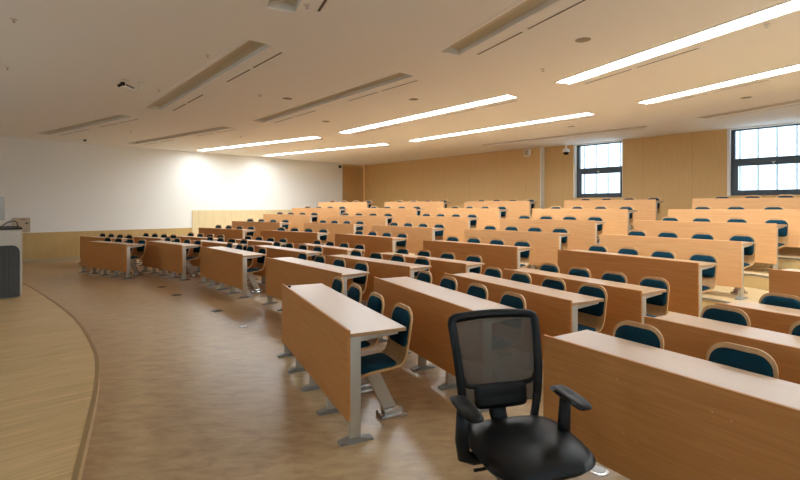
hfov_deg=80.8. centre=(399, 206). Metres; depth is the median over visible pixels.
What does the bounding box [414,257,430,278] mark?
chair
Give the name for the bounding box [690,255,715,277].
cushion
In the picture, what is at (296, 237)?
desk
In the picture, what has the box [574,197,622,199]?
sill
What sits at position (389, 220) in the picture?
cushion
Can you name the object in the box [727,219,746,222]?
cushion
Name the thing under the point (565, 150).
dome camera
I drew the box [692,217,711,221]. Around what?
chair
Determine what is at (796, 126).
trim
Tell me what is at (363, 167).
door frame
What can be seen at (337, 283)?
cushion
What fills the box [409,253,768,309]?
floor
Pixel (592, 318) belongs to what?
chair
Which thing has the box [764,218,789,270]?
chair
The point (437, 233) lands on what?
cushion
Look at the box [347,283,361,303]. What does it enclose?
chair
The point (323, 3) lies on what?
ceiling vent
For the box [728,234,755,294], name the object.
chair
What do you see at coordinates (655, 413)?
desk
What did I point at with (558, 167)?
pier
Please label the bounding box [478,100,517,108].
ceiling vent
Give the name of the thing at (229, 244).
chair
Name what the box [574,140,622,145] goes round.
wall
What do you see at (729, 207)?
chair
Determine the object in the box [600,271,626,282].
chair
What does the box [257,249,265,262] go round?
cushion
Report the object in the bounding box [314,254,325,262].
chair
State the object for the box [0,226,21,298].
podium
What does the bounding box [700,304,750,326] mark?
chair
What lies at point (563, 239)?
cushion
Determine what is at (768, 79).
ceiling vent
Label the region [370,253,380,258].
cushion
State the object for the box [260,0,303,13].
ceiling light
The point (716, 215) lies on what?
desk
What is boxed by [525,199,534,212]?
chair
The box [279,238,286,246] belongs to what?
chair
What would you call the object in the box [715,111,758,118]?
ceiling vent
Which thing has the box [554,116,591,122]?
ceiling vent
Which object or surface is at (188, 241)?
chair
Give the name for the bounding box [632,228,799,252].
floor
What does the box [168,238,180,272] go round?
chair
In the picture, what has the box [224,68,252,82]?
ceiling vent
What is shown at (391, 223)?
chair
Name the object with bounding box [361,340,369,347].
seat cushion
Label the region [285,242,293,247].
chair
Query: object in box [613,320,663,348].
chair
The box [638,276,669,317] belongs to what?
chair
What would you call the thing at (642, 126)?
ceiling light
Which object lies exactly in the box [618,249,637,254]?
cushion
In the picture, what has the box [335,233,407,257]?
desk
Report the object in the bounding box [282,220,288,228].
cushion
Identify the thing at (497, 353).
office chair
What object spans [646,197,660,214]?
chair
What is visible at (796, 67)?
ceiling light
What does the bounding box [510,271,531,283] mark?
chair
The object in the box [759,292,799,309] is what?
chair
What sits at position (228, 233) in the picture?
desk
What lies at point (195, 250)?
cushion
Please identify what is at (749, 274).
step
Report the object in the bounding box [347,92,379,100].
ceiling vent
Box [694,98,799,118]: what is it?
ceiling light
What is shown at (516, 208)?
desk
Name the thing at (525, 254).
cushion
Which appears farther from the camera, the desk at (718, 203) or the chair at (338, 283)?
the desk at (718, 203)
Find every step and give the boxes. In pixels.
[702,297,731,303]
[744,273,768,277]
[778,257,799,259]
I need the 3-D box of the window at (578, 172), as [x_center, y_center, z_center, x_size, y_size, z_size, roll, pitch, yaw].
[5.954,-1.077,14.090,0.212,1.620,1.490,0,0,-42]
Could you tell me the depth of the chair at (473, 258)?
7.32 m
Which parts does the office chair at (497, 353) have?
armrest, frame, seat, armrest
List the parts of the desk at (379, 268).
panel, leg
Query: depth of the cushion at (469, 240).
8.74 m
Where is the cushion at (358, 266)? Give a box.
[353,263,366,283]
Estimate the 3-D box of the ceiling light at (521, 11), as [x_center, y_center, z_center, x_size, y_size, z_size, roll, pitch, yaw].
[1.768,-1.962,3.388,0.354,0.101,5.534,0,0,-25]
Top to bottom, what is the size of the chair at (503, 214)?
0.835 m
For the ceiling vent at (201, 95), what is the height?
0.006 m
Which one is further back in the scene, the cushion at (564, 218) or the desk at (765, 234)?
the cushion at (564, 218)
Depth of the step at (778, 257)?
7.45 m
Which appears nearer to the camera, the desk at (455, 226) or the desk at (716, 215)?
the desk at (716, 215)
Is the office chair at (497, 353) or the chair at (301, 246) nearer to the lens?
the office chair at (497, 353)
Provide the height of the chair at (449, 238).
0.835 m
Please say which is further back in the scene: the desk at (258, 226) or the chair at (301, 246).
the desk at (258, 226)
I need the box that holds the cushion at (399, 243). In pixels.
[396,234,406,245]
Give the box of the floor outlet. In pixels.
[588,465,608,476]
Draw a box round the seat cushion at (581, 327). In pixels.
[578,324,595,331]
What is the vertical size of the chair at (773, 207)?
0.835 m
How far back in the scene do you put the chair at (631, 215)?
10.16 m
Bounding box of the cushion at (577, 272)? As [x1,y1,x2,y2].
[568,269,588,277]
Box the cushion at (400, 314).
[389,306,409,346]
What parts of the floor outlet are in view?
lid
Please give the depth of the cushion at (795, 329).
3.18 m
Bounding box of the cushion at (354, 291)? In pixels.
[347,286,359,301]
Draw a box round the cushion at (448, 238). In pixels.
[447,237,457,241]
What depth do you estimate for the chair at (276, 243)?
10.28 m
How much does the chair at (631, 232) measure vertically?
0.835 m
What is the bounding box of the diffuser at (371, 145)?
[274,144,379,154]
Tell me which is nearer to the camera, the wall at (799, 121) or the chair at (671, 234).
the chair at (671, 234)
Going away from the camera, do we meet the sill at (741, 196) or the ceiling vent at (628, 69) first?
the ceiling vent at (628, 69)
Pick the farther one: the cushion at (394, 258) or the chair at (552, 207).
the chair at (552, 207)
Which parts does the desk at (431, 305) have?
panel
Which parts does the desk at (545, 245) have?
leg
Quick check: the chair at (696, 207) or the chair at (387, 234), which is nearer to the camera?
the chair at (696, 207)
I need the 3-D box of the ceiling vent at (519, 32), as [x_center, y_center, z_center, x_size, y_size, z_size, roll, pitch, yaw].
[1.159,-1.914,5.537,0.062,0.006,0.880,0,0,-25]
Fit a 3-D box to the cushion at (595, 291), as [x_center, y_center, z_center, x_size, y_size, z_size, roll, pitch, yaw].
[1.855,0.917,4.579,0.058,0.261,0.304,0,0,-29]
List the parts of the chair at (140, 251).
leg, plate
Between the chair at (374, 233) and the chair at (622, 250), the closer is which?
the chair at (622, 250)
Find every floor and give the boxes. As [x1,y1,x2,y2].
[22,259,629,479]
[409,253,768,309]
[527,265,768,290]
[599,244,799,269]
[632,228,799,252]
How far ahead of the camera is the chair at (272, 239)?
11.65 m
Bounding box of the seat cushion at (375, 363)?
[361,353,396,374]
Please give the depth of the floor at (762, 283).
7.09 m
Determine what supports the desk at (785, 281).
on the floor
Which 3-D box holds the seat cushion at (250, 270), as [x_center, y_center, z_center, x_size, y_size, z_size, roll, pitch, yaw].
[-2.759,1.171,8.593,0.317,0.058,0.304,0,0,-41]
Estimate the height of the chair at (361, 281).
0.835 m
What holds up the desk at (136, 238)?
on the floor at (186, 392)
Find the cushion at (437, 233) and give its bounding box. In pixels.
[434,225,443,235]
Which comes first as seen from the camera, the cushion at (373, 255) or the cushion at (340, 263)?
the cushion at (340, 263)
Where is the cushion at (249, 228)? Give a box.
[247,227,253,235]
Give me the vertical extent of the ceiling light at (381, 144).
0.101 m
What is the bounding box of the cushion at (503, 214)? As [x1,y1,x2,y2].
[498,207,505,216]
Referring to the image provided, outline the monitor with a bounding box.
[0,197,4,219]
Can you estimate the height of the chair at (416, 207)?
0.835 m
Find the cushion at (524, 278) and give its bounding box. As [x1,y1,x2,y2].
[511,274,529,283]
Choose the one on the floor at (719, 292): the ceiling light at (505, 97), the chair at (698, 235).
the chair at (698, 235)
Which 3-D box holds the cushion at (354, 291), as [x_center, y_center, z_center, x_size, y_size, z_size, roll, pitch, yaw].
[-0.461,0.917,4.562,0.058,0.261,0.304,0,0,-26]
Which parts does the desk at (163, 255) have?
panel, leg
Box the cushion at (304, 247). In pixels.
[299,245,306,249]
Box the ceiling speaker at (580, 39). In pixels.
[574,36,591,42]
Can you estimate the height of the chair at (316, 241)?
0.835 m
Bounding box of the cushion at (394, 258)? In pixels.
[391,256,403,261]
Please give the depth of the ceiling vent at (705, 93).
8.32 m
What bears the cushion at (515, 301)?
on the chair at (511, 299)
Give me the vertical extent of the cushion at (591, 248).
0.261 m
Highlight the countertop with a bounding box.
[0,226,21,229]
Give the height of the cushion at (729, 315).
0.261 m
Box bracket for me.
[117,78,143,91]
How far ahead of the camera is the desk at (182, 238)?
12.80 m
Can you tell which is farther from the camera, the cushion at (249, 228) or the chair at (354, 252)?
the cushion at (249, 228)
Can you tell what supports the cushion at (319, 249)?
on the chair at (316, 248)
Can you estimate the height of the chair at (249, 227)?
0.835 m
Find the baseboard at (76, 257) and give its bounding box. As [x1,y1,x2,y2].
[22,256,80,262]
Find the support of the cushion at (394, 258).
on the chair at (395, 257)
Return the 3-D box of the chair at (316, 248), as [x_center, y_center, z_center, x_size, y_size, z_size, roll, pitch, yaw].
[-1.745,1.176,8.970,0.455,0.835,0.340,0,0,-42]
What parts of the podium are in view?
panel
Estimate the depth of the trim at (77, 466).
3.58 m
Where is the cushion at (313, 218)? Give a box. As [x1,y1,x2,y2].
[311,213,316,220]
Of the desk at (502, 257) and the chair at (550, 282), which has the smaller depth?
the chair at (550, 282)
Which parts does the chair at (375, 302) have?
leg, plate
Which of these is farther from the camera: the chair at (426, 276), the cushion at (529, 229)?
the cushion at (529, 229)
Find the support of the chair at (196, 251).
on the floor at (186, 392)
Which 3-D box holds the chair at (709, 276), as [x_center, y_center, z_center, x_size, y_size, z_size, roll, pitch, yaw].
[3.561,0.990,5.697,0.455,0.835,0.340,0,0,-30]
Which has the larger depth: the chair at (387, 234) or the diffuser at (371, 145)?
the diffuser at (371, 145)
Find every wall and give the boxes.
[0,136,342,232]
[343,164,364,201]
[365,147,539,218]
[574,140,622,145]
[623,129,726,227]
[727,121,799,129]
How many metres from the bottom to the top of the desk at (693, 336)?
0.765 m
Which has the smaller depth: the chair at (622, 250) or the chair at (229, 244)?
the chair at (622, 250)
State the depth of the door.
21.51 m
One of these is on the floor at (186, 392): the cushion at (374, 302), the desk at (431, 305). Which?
the desk at (431, 305)
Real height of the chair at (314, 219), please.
0.835 m
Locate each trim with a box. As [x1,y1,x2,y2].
[22,228,191,259]
[22,282,98,479]
[192,210,291,236]
[540,147,543,208]
[584,126,797,193]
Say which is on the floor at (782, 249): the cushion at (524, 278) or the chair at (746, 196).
the chair at (746, 196)
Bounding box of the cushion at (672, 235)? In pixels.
[658,233,676,237]
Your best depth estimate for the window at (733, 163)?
11.39 m
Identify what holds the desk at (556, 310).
on the floor at (186, 392)
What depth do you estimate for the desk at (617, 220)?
10.08 m
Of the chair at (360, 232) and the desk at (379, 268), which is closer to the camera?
the desk at (379, 268)
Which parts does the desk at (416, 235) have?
leg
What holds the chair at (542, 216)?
on the floor at (762, 283)
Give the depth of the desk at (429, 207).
15.54 m
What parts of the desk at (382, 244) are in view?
leg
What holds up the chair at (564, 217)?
on the floor at (762, 283)
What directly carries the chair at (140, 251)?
on the floor at (186, 392)
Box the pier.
[544,145,573,208]
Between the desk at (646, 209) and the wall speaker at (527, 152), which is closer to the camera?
the desk at (646, 209)
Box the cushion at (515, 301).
[500,295,523,308]
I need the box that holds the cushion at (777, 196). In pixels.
[777,196,793,197]
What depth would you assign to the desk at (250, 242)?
11.21 m
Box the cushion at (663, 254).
[651,251,673,258]
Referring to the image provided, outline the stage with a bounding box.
[0,284,98,479]
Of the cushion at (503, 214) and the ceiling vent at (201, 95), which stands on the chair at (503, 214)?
the cushion at (503, 214)
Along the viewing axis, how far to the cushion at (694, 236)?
7.02 m
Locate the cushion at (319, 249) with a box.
[312,247,321,259]
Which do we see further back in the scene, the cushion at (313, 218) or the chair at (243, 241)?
the cushion at (313, 218)
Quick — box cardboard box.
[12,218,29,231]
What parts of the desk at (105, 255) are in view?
panel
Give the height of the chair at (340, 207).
0.835 m
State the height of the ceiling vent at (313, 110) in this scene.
0.006 m
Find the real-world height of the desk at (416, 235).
0.765 m
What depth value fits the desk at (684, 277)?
5.77 m
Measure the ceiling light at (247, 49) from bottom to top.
0.101 m
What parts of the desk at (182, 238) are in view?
panel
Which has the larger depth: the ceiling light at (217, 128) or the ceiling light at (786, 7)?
the ceiling light at (217, 128)
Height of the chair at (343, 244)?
0.835 m
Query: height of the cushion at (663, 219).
0.261 m
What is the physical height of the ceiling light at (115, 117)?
0.101 m
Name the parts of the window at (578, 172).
sash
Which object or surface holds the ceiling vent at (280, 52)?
in the ceiling
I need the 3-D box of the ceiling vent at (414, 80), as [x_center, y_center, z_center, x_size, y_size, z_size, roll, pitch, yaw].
[-0.023,-1.914,7.466,0.062,0.006,0.900,0,0,-41]
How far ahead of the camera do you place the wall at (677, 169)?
12.46 m
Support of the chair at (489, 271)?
on the floor at (186, 392)
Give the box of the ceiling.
[0,0,799,165]
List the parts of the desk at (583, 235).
leg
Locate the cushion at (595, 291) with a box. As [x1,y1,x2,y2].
[578,286,604,315]
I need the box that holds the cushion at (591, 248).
[588,246,605,251]
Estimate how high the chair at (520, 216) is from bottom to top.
0.835 m
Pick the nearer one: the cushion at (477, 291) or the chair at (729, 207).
the cushion at (477, 291)
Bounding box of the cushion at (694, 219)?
[693,218,709,221]
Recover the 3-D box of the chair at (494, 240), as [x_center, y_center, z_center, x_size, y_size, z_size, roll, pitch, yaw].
[1.573,0.990,8.239,0.455,0.835,0.340,0,0,-41]
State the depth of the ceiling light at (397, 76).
8.22 m
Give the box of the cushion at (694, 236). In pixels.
[691,234,712,239]
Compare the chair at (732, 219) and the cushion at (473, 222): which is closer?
the chair at (732, 219)
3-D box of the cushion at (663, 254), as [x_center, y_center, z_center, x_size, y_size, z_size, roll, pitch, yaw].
[3.465,0.731,6.219,0.058,0.261,0.304,0,0,-30]
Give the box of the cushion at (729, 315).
[702,308,746,325]
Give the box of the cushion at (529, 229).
[528,228,541,231]
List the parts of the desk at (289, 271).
panel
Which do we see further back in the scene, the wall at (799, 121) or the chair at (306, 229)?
the chair at (306, 229)
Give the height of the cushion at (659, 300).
0.261 m
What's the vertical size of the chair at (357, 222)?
0.835 m
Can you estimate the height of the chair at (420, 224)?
0.835 m
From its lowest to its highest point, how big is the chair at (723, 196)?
0.835 m
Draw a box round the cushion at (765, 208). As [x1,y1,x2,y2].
[764,207,782,209]
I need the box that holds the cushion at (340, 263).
[333,260,343,266]
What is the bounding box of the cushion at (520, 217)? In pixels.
[519,216,529,218]
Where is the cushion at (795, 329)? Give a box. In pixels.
[791,325,799,335]
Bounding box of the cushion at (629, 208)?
[620,207,632,218]
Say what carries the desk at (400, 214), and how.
on the floor at (782, 263)
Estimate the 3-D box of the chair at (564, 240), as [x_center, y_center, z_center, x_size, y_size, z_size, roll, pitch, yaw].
[2.845,0.807,8.654,0.455,0.835,0.340,0,0,-43]
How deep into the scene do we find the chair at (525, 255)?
7.89 m
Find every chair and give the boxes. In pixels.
[98,237,111,270]
[109,238,122,272]
[120,238,133,274]
[130,239,145,275]
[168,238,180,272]
[178,239,190,274]
[186,240,201,276]
[217,237,224,241]
[226,242,232,247]
[228,238,235,248]
[236,243,242,249]
[240,239,247,250]
[246,226,254,239]
[247,245,254,288]
[247,247,266,293]
[267,237,274,241]
[273,241,280,246]
[277,227,285,230]
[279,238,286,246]
[282,219,289,230]
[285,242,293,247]
[298,244,307,249]
[298,252,307,259]
[304,228,312,231]
[311,212,317,222]
[311,245,322,260]
[313,239,320,244]
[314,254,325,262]
[319,229,327,244]
[326,241,334,245]
[332,276,343,293]
[333,258,345,266]
[339,206,345,214]
[340,242,348,247]
[347,261,368,295]
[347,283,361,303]
[350,249,361,256]
[354,244,364,256]
[355,230,363,234]
[356,221,363,231]
[361,292,384,394]
[361,303,412,420]
[365,200,371,207]
[366,252,382,302]
[368,231,376,235]
[382,232,391,236]
[384,213,392,224]
[390,222,398,225]
[390,254,404,261]
[395,233,407,252]
[396,247,408,253]
[403,222,412,226]
[413,206,420,215]
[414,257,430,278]
[417,250,430,256]
[417,270,431,283]
[418,223,427,226]
[434,223,444,239]
[439,276,457,290]
[440,252,454,259]
[446,236,459,241]
[447,309,595,479]
[465,254,481,273]
[466,283,487,299]
[467,214,477,228]
[467,237,480,242]
[484,225,496,229]
[484,266,501,277]
[489,238,504,244]
[497,206,506,217]
[499,291,525,308]
[505,226,518,230]
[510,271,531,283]
[514,240,530,267]
[518,215,530,218]
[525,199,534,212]
[527,226,542,269]
[539,215,552,218]
[539,263,559,272]
[541,277,565,290]
[550,206,561,208]
[552,227,568,249]
[562,216,576,219]
[568,266,590,277]
[571,206,583,208]
[577,283,607,332]
[587,216,603,238]
[588,244,607,251]
[594,206,607,242]
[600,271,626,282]
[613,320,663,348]
[617,247,639,254]
[619,206,633,225]
[623,197,634,199]
[627,230,646,235]
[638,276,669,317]
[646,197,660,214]
[650,249,675,312]
[657,231,678,237]
[661,216,679,220]
[688,252,717,292]
[690,232,714,239]
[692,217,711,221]
[694,206,710,208]
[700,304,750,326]
[706,342,778,378]
[713,195,729,198]
[726,206,745,208]
[726,217,748,222]
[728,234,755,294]
[743,195,761,197]
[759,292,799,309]
[762,205,784,209]
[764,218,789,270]
[776,194,795,197]
[789,320,799,335]
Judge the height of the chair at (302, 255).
0.835 m
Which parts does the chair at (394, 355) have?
leg, plate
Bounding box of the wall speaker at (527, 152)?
[524,149,530,156]
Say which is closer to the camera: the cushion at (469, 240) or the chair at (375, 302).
the chair at (375, 302)
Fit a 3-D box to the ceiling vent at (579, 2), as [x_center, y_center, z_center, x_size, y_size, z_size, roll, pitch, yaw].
[1.558,-1.914,4.680,0.062,0.006,0.890,0,0,-25]
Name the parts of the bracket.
arm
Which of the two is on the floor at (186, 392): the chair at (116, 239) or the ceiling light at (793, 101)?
the chair at (116, 239)
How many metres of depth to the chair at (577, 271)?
5.86 m
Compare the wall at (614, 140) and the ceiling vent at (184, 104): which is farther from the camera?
the wall at (614, 140)
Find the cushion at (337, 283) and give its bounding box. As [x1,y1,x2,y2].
[332,279,341,292]
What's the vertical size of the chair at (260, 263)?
0.835 m
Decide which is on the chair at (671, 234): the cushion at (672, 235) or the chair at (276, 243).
the cushion at (672, 235)
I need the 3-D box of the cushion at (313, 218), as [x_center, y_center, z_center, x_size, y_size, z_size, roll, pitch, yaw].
[-2.789,0.344,15.216,0.304,0.261,0.058,0,0,35]
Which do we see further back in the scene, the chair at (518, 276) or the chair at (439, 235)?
the chair at (439, 235)
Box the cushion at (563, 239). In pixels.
[553,229,566,242]
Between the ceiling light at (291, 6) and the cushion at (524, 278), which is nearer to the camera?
the ceiling light at (291, 6)
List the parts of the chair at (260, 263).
leg, plate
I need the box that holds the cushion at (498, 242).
[490,240,503,244]
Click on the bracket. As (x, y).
(124, 79)
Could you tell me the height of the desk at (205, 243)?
0.765 m
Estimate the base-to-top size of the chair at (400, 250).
0.835 m
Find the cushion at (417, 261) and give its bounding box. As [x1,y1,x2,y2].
[414,259,428,275]
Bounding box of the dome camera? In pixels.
[562,144,569,154]
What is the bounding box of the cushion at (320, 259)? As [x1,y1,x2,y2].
[314,256,323,262]
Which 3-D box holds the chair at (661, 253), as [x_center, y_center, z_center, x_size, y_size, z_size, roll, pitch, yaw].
[3.308,0.990,6.127,0.455,0.835,0.340,0,0,-30]
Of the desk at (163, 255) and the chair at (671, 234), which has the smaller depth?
the chair at (671, 234)
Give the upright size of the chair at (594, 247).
0.835 m
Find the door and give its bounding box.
[343,166,362,201]
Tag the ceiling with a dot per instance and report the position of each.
(67, 60)
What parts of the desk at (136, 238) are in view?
panel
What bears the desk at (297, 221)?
on the floor at (762, 283)
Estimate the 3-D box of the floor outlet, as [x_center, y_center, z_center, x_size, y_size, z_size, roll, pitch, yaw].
[1.192,1.587,2.831,0.120,0.013,0.120,0,0,0]
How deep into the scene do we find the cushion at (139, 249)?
10.87 m
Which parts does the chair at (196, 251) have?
leg, plate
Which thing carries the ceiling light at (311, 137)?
attached to the ceiling
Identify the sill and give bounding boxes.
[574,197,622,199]
[729,195,799,197]
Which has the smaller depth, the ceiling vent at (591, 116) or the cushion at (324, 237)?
the ceiling vent at (591, 116)
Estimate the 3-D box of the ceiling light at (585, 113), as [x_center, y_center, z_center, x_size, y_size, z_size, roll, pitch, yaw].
[2.128,-1.962,11.720,0.354,0.101,5.490,0,0,-41]
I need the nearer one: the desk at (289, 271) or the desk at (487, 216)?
the desk at (289, 271)
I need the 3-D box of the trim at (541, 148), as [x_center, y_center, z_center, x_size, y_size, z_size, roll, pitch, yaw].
[4.617,-0.162,15.252,0.220,3.510,0.030,0,0,-42]
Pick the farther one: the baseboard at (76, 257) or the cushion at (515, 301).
the baseboard at (76, 257)
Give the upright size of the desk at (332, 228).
0.765 m
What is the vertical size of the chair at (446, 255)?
0.835 m
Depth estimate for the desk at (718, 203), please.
9.02 m
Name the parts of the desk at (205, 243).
panel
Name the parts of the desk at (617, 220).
panel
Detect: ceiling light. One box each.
[34,114,133,134]
[127,126,232,143]
[142,38,274,110]
[197,136,320,150]
[250,71,415,122]
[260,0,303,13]
[261,143,389,155]
[336,94,518,133]
[407,112,595,141]
[436,0,562,55]
[479,125,648,145]
[552,0,799,84]
[635,63,799,103]
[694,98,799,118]
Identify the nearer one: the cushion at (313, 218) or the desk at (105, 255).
the desk at (105, 255)
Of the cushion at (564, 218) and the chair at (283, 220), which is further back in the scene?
the chair at (283, 220)
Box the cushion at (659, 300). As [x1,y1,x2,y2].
[640,279,666,305]
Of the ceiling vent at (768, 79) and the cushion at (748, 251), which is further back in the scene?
the ceiling vent at (768, 79)
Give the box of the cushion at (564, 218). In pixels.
[563,217,575,219]
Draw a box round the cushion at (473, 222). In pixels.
[468,215,476,224]
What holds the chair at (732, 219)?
on the floor at (762, 283)
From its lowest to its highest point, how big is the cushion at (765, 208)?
0.261 m
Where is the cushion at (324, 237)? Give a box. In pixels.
[319,230,326,239]
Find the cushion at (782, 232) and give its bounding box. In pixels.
[765,220,787,236]
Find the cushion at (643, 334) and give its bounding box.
[615,325,659,347]
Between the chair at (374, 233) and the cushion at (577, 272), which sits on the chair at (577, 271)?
the cushion at (577, 272)
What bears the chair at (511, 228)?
on the floor at (719, 292)
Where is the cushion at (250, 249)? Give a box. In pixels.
[247,247,252,260]
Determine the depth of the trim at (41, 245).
13.81 m
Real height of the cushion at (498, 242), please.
0.261 m
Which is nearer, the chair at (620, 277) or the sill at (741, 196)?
the chair at (620, 277)
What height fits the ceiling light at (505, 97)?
0.101 m
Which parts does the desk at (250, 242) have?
panel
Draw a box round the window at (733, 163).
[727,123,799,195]
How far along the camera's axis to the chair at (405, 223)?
11.60 m
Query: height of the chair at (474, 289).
0.835 m
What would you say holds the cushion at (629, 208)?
on the chair at (631, 215)
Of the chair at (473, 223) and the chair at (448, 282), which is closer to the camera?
the chair at (448, 282)
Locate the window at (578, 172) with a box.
[573,141,622,197]
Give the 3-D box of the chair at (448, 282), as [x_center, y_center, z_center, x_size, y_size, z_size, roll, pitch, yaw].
[0.338,1.176,4.991,0.455,0.835,0.340,0,0,-26]
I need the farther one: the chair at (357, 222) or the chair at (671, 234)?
the chair at (357, 222)
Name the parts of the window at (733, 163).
sash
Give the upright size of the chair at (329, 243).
0.835 m
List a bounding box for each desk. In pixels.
[78,236,127,263]
[78,241,145,279]
[124,236,174,265]
[140,240,201,280]
[177,236,224,242]
[186,240,247,272]
[198,246,265,298]
[199,228,254,241]
[225,239,285,268]
[232,221,290,239]
[247,245,322,283]
[260,230,329,243]
[263,214,319,231]
[263,257,369,310]
[277,283,405,446]
[292,208,347,222]
[293,243,364,260]
[304,222,365,242]
[318,202,372,214]
[324,254,431,306]
[327,215,394,234]
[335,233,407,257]
[357,208,423,225]
[372,225,445,254]
[374,277,515,412]
[382,252,484,285]
[384,201,450,215]
[406,216,478,241]
[423,240,532,278]
[436,208,508,229]
[444,272,603,367]
[464,201,537,218]
[464,229,570,268]
[499,218,605,250]
[504,268,666,335]
[532,209,636,243]
[543,330,799,479]
[558,249,717,316]
[564,199,663,230]
[600,234,754,299]
[634,220,786,268]
[644,313,799,383]
[668,209,799,254]
[692,197,799,209]
[715,301,799,333]
[769,269,799,297]
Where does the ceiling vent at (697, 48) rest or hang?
in the ceiling
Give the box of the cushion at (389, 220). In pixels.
[384,214,391,222]
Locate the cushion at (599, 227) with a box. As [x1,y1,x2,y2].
[588,217,601,230]
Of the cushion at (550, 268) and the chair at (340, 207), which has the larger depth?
the chair at (340, 207)
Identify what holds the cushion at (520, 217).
on the chair at (520, 216)
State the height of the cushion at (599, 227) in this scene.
0.261 m
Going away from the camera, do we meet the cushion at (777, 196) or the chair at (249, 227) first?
the cushion at (777, 196)
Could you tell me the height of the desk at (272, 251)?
0.765 m
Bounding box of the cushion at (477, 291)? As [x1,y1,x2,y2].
[467,286,485,298]
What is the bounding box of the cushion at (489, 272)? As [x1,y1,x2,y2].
[484,269,499,277]
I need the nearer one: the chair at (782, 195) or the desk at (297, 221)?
the chair at (782, 195)
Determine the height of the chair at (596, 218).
0.835 m
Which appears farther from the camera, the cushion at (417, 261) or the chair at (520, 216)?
the chair at (520, 216)
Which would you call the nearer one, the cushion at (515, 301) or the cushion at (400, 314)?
the cushion at (400, 314)
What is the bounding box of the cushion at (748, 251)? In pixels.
[729,236,753,255]
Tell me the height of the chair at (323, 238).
0.835 m
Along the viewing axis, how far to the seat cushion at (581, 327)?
4.45 m
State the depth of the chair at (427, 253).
8.20 m
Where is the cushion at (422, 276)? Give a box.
[417,272,429,282]
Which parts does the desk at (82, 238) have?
panel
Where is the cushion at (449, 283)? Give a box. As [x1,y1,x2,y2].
[440,278,454,289]
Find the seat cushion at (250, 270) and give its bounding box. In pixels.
[247,268,259,272]
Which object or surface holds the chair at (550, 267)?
on the floor at (186, 392)
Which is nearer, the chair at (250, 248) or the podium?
the podium
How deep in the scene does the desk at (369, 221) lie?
13.29 m
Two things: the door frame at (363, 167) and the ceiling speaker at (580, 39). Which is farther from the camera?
the door frame at (363, 167)
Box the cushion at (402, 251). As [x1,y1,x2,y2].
[397,249,407,253]
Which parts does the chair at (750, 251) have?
plate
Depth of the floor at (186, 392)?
3.80 m
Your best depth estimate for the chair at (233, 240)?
11.25 m
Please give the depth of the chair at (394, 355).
3.53 m
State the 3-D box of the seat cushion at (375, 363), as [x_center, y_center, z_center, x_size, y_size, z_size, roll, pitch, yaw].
[-0.217,1.171,3.519,0.317,0.058,0.304,0,0,-26]
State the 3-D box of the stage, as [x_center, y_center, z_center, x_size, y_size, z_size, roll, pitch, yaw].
[-4.807,1.543,3.448,4.524,0.100,21.980,0,0,-42]
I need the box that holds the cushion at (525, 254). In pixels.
[514,242,529,257]
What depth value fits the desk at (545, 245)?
8.59 m
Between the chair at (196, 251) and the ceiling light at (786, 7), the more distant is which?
the chair at (196, 251)
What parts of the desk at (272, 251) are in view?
panel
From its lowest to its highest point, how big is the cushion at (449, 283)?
0.261 m
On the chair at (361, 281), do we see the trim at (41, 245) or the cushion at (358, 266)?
the cushion at (358, 266)
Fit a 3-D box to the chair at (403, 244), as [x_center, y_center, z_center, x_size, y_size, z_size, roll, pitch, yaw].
[-0.104,0.990,10.083,0.455,0.835,0.340,0,0,-42]
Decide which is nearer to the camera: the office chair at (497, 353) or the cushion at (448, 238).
the office chair at (497, 353)
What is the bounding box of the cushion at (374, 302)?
[367,295,381,313]
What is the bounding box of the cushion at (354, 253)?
[351,251,360,256]
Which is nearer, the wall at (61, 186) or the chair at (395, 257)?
the chair at (395, 257)
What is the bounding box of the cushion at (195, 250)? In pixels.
[193,241,200,252]
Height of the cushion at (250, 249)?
0.261 m
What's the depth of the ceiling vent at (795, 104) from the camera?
9.07 m
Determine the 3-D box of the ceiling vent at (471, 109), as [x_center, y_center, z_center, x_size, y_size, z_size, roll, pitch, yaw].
[1.214,-1.914,9.568,0.062,0.006,0.900,0,0,-40]
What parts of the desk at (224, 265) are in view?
panel, leg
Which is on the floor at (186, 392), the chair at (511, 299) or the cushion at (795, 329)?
the chair at (511, 299)
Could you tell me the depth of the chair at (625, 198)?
11.79 m
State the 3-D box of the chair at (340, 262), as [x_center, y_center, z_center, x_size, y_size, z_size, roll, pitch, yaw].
[-1.057,1.176,6.788,0.455,0.835,0.340,0,0,-38]
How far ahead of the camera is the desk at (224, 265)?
8.74 m
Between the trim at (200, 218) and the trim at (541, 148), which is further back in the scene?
the trim at (200, 218)
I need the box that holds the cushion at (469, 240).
[467,239,479,242]
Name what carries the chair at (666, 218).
on the floor at (762, 283)
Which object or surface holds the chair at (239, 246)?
on the floor at (186, 392)
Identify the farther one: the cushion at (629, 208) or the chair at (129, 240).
the chair at (129, 240)
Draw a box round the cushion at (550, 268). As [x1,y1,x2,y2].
[540,265,557,272]
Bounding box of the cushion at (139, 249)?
[137,240,144,251]
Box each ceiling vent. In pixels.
[171,103,186,110]
[186,94,203,103]
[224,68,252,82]
[250,51,284,68]
[293,110,316,116]
[315,0,328,12]
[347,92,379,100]
[380,80,418,91]
[443,109,476,115]
[475,31,524,54]
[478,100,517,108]
[525,0,587,29]
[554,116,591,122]
[583,69,633,83]
[635,47,700,67]
[660,93,708,103]
[711,79,772,92]
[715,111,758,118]
[763,104,799,110]
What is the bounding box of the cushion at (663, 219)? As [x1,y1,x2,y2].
[662,218,677,220]
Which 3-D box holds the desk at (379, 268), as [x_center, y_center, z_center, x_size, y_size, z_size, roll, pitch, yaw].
[-0.466,1.210,7.407,0.490,0.765,2.204,0,0,-42]
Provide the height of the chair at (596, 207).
0.835 m

